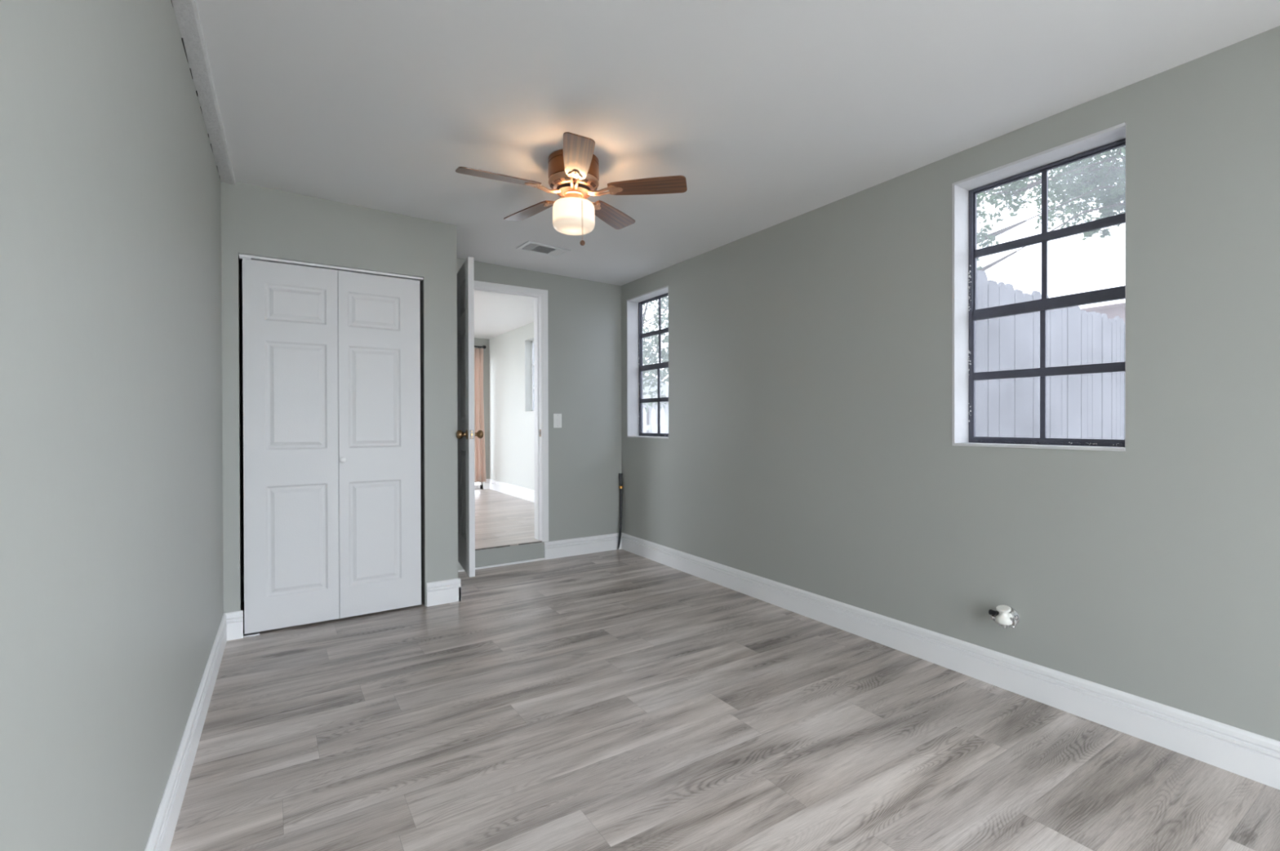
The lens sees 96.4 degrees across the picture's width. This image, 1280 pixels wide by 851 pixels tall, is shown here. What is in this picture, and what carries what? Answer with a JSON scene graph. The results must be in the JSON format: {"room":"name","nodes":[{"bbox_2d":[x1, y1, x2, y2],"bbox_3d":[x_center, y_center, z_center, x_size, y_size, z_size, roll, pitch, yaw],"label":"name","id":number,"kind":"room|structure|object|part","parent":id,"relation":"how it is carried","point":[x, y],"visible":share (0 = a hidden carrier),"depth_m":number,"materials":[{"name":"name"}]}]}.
{"room":"empty bedroom","nodes":[
{"label":"empty bedroom","id":0,"kind":"room"},
{"bbox_2d":[0,0,223,850],"bbox_3d":[-0.808,-0.081,0.644,0.120,2.660,6.960,0,0,-32],"label":"wall","id":1,"kind":"structure","parent":0,"point":[112,585],"depth_m":1.05,"materials":[{"name":"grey paint"}]},
{"bbox_2d":[144,613,226,850],"bbox_3d":[-0.584,1.077,0.419,0.015,0.146,6.134,0,0,-32],"label":"baseboard","id":2,"kind":"structure","parent":1,"relation":"attached to","point":[161,837],"depth_m":1.81,"materials":[{"name":"white paint"}]},
{"bbox_2d":[170,0,235,185],"bbox_3d":[-0.571,-1.278,0.421,0.068,0.043,6.136,0,0,-32],"label":"trim","id":3,"kind":"structure","parent":1,"relation":"attached to","point":[186,11],"depth_m":2.11,"materials":[{"name":"white paint"}]},
{"bbox_2d":[221,181,457,613],"bbox_3d":[-1.738,-0.132,3.381,1.275,2.580,0.100,0,0,-33],"label":"wall","id":4,"kind":"structure","parent":0,"point":[256,220],"depth_m":3.41,"materials":[{"name":"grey paint"}]},
{"bbox_2d":[224,610,243,640],"bbox_3d":[-2.161,1.068,3.042,0.085,0.146,0.015,0,0,-33],"label":"baseboard","id":5,"kind":"structure","parent":4,"relation":"attached to","point":[234,620],"depth_m":3.04,"materials":[{"name":"white paint"}]},
{"bbox_2d":[239,253,422,637],"bbox_3d":[-1.752,0.111,3.328,0.946,2.056,0.075,0,0,-33],"label":"door","id":6,"kind":"structure","parent":4,"relation":"in","point":[331,354],"depth_m":3.29,"materials":[{"name":"white paint"}]},
{"bbox_3d":[-1.724,0.205,3.320,0.033,0.033,0.030,0,0,-34],"label":"knob","id":7,"kind":"part","parent":6,"relation":"part of","materials":[{"name":"white paint"}]},
{"bbox_2d":[426,577,461,607],"bbox_3d":[-1.245,1.063,3.635,0.210,0.146,0.015,0,0,-33],"label":"baseboard","id":8,"kind":"structure","parent":4,"relation":"attached to","point":[443,592],"depth_m":3.62,"materials":[{"name":"white paint"}]},
{"bbox_2d":[419,280,421,486],"bbox_3d":[-1.444,-0.135,4.008,0.100,2.580,0.636,0,0,-33],"label":"wall","id":9,"kind":"structure","parent":0,"point":[420,281],"depth_m":4.13,"materials":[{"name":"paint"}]},
{"bbox_2d":[457,577,461,601],"bbox_3d":[-1.359,1.062,3.993,0.015,0.146,0.740,0,0,-33],"label":"baseboard","id":10,"kind":"structure","parent":9,"relation":"attached to","point":[460,580],"depth_m":3.68,"materials":[{"name":"white paint"}]},
{"bbox_2d":[239,257,622,603],"bbox_3d":[-1.434,-0.097,4.457,3.133,2.660,0.127,0,0,-33],"label":"wall","id":11,"kind":"structure","parent":0,"point":[584,316],"depth_m":4.96,"materials":[{"name":"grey paint"}]},
{"bbox_2d":[456,257,483,577],"bbox_3d":[-1.237,-0.050,3.978,0.167,2.032,0.781,0,0,-26],"label":"door","id":12,"kind":"structure","parent":11,"relation":"in","point":[465,434],"depth_m":3.71,"materials":[{"name":"white paint"}]},
{"bbox_3d":[-1.141,0.063,3.670,0.066,0.065,0.065,0,0,-26],"label":"knob","id":13,"kind":"part","parent":12,"relation":"part of","materials":[{"name":"brown metal"}]},
{"bbox_3d":[-1.237,-0.050,3.978,0.035,2.032,0.762,0,0,-26],"label":"panel","id":14,"kind":"part","parent":12,"relation":"part of","materials":[{"name":"white paint"}]},
{"bbox_3d":[-1.069,0.063,3.635,0.025,0.058,0.002,0,0,-26],"label":"latch plate","id":15,"kind":"part","parent":12,"relation":"part of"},
{"bbox_3d":[-1.051,0.062,3.714,0.066,0.065,0.065,0,0,-26],"label":"knob","id":16,"kind":"part","parent":12,"relation":"part of","materials":[{"name":"brown metal"}]},
{"bbox_2d":[457,558,544,572],"bbox_3d":[-1.174,1.125,4.546,0.895,0.014,0.012,0,0,-33],"label":"trim","id":17,"kind":"structure","parent":11,"relation":"attached to","point":[540,559],"depth_m":4.60,"materials":[{"name":"white paint"}]},
{"bbox_2d":[475,541,542,551],"bbox_3d":[-1.146,0.979,4.576,0.797,0.010,0.016,0,0,-33],"label":"trim","id":18,"kind":"structure","parent":11,"relation":"attached to","point":[540,541],"depth_m":4.60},
{"bbox_2d":[474,280,548,542],"bbox_3d":[-1.179,-0.074,4.615,0.892,2.106,0.144,0,0,-33],"label":"door frame","id":19,"kind":"structure","parent":11,"relation":"attached to","point":[540,296],"depth_m":4.79,"materials":[{"name":"white paint"}]},
{"bbox_2d":[553,413,561,427],"bbox_3d":[-0.695,-0.034,4.849,0.075,0.120,0.018,0,0,-33],"label":"light switch","id":20,"kind":"object","parent":11,"relation":"attached to","point":[557,417],"visible":1,"depth_m":4.85,"materials":[{"name":"white plastic"}]},
{"bbox_2d":[544,533,621,559],"bbox_3d":[-0.480,1.055,4.993,0.758,0.146,0.015,0,0,-33],"label":"baseboard","id":21,"kind":"structure","parent":11,"relation":"attached to","point":[597,544],"depth_m":4.97,"materials":[{"name":"white paint"}]},
{"bbox_2d":[474,337,489,489],"bbox_3d":[-3.821,-0.126,7.615,3.855,2.500,0.140,0,0,-33],"label":"wall","id":22,"kind":"structure","parent":0,"point":[477,342],"depth_m":8.53,"materials":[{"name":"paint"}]},
{"bbox_2d":[475,481,482,489],"bbox_3d":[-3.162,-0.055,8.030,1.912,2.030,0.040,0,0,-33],"label":"baseboard","id":23,"kind":"structure","parent":22,"relation":"in","point":[480,486],"depth_m":8.51,"materials":[{"name":"white paint"}]},
{"bbox_2d":[474,345,485,348],"bbox_3d":[-3.158,-1.129,7.893,2.074,0.064,0.109,0,0,-33],"label":"curtain rod","id":24,"kind":"object","parent":22,"relation":"attached to","point":[483,346],"visible":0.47,"depth_m":8.39,"materials":[{"name":"black metal"}]},
{"bbox_2d":[474,347,486,482],"bbox_3d":[-2.505,-0.138,8.283,0.554,1.960,0.069,0,0,-33],"label":"curtain","id":25,"kind":"object","parent":24,"relation":"hanging from","point":[479,444],"visible":0.33,"depth_m":8.38,"materials":[{"name":"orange fabric"}]},
{"bbox_2d":[483,479,488,488],"bbox_3d":[-2.281,0.883,8.522,0.093,0.146,0.015,0,0,-33],"label":"baseboard","id":26,"kind":"structure","parent":22,"relation":"attached to","point":[486,485],"depth_m":8.52,"materials":[{"name":"white paint"}]},
{"bbox_2d":[474,292,533,338],"bbox_3d":[-2.778,-1.316,5.991,3.855,0.100,3.915,0,0,-33],"label":"ceiling","id":27,"kind":"structure","parent":0,"point":[495,315],"depth_m":6.60,"materials":[{"name":"white paint"}]},
{"bbox_2d":[475,488,541,549],"bbox_3d":[-2.736,1.029,5.948,3.855,0.120,4.045,0,0,-33],"label":"floor","id":28,"kind":"structure","parent":0,"point":[501,519],"depth_m":5.79,"materials":[{"name":"brown wood"}]},
{"bbox_2d":[488,322,534,490],"bbox_3d":[-1.179,-0.130,7.023,0.140,2.500,3.925,0,0,-33],"label":"wall","id":29,"kind":"structure","parent":0,"point":[512,457],"depth_m":7.74,"materials":[{"name":"paint"}]},
{"bbox_2d":[488,479,534,502],"bbox_3d":[-1.217,0.887,6.948,0.015,0.146,3.815,0,0,-33],"label":"baseboard","id":30,"kind":"structure","parent":29,"relation":"attached to","point":[520,492],"depth_m":7.70,"materials":[{"name":"white paint"}]},
{"bbox_2d":[531,340,533,411],"bbox_3d":[-1.218,-0.625,7.143,0.030,0.911,0.622,0,0,-33],"label":"window","id":31,"kind":"structure","parent":29,"relation":"in","point":[532,342],"depth_m":7.38,"materials":[{"name":"white metal"}]},
{"bbox_3d":[-1.220,-0.625,7.142,0.004,0.911,0.622,0,0,-33],"label":"pane","id":32,"kind":"part","parent":31,"relation":"part of","materials":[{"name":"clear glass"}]},
{"bbox_2d":[168,549,1279,850],"bbox_3d":[0.508,1.202,1.480,3.450,0.120,7.028,0,0,-33],"label":"floor","id":33,"kind":"structure","parent":0,"point":[619,700],"depth_m":2.04,"materials":[{"name":"grey wood"}]},
{"bbox_2d":[617,473,623,549],"bbox_3d":[-0.174,0.781,5.157,0.045,0.683,0.062,0,0,17],"label":"cable","id":34,"kind":"object","parent":33,"relation":"on","point":[620,486],"visible":1,"depth_m":5.14,"materials":[{"name":"black plastic"}]},
{"bbox_3d":[-0.174,0.503,5.167,0.031,0.103,0.033,0,-3,23],"label":"handle","id":35,"kind":"part","parent":34,"relation":"part of","materials":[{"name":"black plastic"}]},
{"bbox_2d":[196,0,1279,285],"bbox_3d":[0.491,-1.325,1.485,3.450,0.196,7.068,0,0,-33],"label":"ceiling","id":36,"kind":"structure","parent":0,"point":[771,113],"depth_m":2.18,"materials":[{"name":"paint"}]},
{"bbox_2d":[515,240,570,257],"bbox_3d":[-0.698,-1.268,4.139,0.336,0.016,0.206,0,0,-36],"label":"ceiling vent","id":37,"kind":"object","parent":36,"relation":"in","point":[531,246],"visible":1,"depth_m":4.12,"materials":[{"name":"white metal"}]},
{"bbox_2d":[455,132,687,245],"bbox_3d":[-0.347,-1.052,2.748,1.034,0.440,1.051,0,0,-33],"label":"ceiling fan","id":38,"kind":"object","parent":36,"relation":"hanging from","point":[573,171],"visible":1,"depth_m":2.67,"materials":[{"name":"brown wood"}]},
{"bbox_3d":[-0.636,-1.119,2.589,0.370,0.006,0.127,0,12,-27],"label":"blade","id":39,"kind":"part","parent":38,"relation":"part of","materials":[{"name":"brown wood"}]},
{"bbox_3d":[-0.571,-1.121,3.004,0.370,0.006,0.127,0,12,45],"label":"blade","id":40,"kind":"part","parent":38,"relation":"part of","materials":[{"name":"brown wood"}]},
{"bbox_3d":[-0.318,-0.995,2.752,0.201,0.131,0.201,0,0,-33],"label":"lamp shade","id":41,"kind":"part","parent":38,"relation":"part of","materials":[{"name":"beige glass"}]},
{"bbox_3d":[-0.263,-1.119,2.399,0.127,0.006,0.370,12,-2,-9],"label":"blade","id":42,"kind":"part","parent":38,"relation":"part of","materials":[{"name":"brown wood"}]},
{"bbox_3d":[-0.284,-0.965,2.688,0.004,0.223,0.074,0,0,-28],"label":"pull chain","id":43,"kind":"part","parent":38,"relation":"part of","materials":[{"name":"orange metal"}]},
{"bbox_3d":[-0.156,-1.123,3.069,0.127,0.006,0.370,-13,-6,26],"label":"blade","id":44,"kind":"part","parent":38,"relation":"part of","materials":[{"name":"brown wood"}]},
{"bbox_3d":[0.034,-1.121,2.695,0.370,0.006,0.127,0,-12,9],"label":"blade","id":45,"kind":"part","parent":38,"relation":"part of","materials":[{"name":"brown wood"}]},
{"bbox_2d":[621,26,1279,741],"bbox_3d":[1.731,-0.095,2.356,0.160,2.660,7.078,0,0,-32],"label":"wall","id":46,"kind":"structure","parent":0,"point":[808,447],"depth_m":2.41,"materials":[{"name":"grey paint"}]},
{"bbox_2d":[626,285,668,439],"bbox_3d":[0.120,-0.500,4.886,0.162,1.227,0.642,0,0,-32],"label":"window","id":47,"kind":"structure","parent":46,"relation":"in","point":[647,313],"depth_m":5.05,"materials":[{"name":"white paint"}]},
{"bbox_3d":[0.171,-0.500,4.912,0.036,1.203,0.628,0,0,-32],"label":"frame","id":48,"kind":"part","parent":47,"relation":"part of","materials":[{"name":"brown metal"}]},
{"bbox_3d":[0.162,-0.224,4.907,0.022,0.606,0.596,0,0,-32],"label":"sash","id":49,"kind":"part","parent":47,"relation":"part of","materials":[{"name":"brown metal"}]},
{"bbox_3d":[0.173,-0.797,4.912,0.017,0.584,0.596,0,0,-32],"label":"sash","id":50,"kind":"part","parent":47,"relation":"part of","materials":[{"name":"brown metal"}]},
{"bbox_3d":[0.169,-0.213,4.912,0.003,0.581,0.588,0,0,-32],"label":"pane","id":51,"kind":"part","parent":47,"relation":"part of","materials":[{"name":"clear glass"}]},
{"bbox_3d":[0.178,-0.797,4.916,0.004,0.581,0.588,0,0,-32],"label":"pane","id":52,"kind":"part","parent":47,"relation":"part of","materials":[{"name":"clear glass"}]},
{"bbox_2d":[621,533,1279,790],"bbox_3d":[1.666,1.062,2.306,0.015,0.146,6.858,0,0,-32],"label":"baseboard","id":53,"kind":"structure","parent":46,"relation":"attached to","point":[1246,754],"depth_m":2.38,"materials":[{"name":"white paint"}]},
{"bbox_2d":[988,604,1019,628],"bbox_3d":[1.546,0.815,2.431,0.082,0.092,0.106,0,0,-33],"label":"water valve","id":54,"kind":"object","parent":46,"relation":"attached to","point":[1004,615],"visible":1,"depth_m":2.42,"materials":[{"name":"silver metal"}]},
{"bbox_3d":[1.519,0.807,2.456,0.025,0.026,0.035,0,0,-33],"label":"black knob","id":55,"kind":"part","parent":54,"relation":"part of","materials":[{"name":"plastic"}]},
{"bbox_2d":[951,122,1126,451],"bbox_3d":[1.684,-0.509,2.422,0.162,1.213,0.642,0,0,-32],"label":"window","id":56,"kind":"structure","parent":46,"relation":"in","point":[1038,240],"depth_m":2.44,"materials":[{"name":"white paint"}]},
{"bbox_3d":[1.726,-0.237,2.444,0.022,0.600,0.596,0,0,-32],"label":"sash","id":57,"kind":"part","parent":56,"relation":"part of","materials":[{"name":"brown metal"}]},
{"bbox_3d":[1.737,-0.803,2.449,0.017,0.578,0.596,0,0,-32],"label":"sash","id":58,"kind":"part","parent":56,"relation":"part of","materials":[{"name":"brown metal"}]},
{"bbox_3d":[1.733,-0.226,2.448,0.003,0.574,0.588,0,0,-32],"label":"pane","id":59,"kind":"part","parent":56,"relation":"part of","materials":[{"name":"clear glass"}]},
{"bbox_3d":[1.742,-0.803,2.452,0.004,0.574,0.588,0,0,-32],"label":"pane","id":60,"kind":"part","parent":56,"relation":"part of","materials":[{"name":"clear glass"}]}
]}

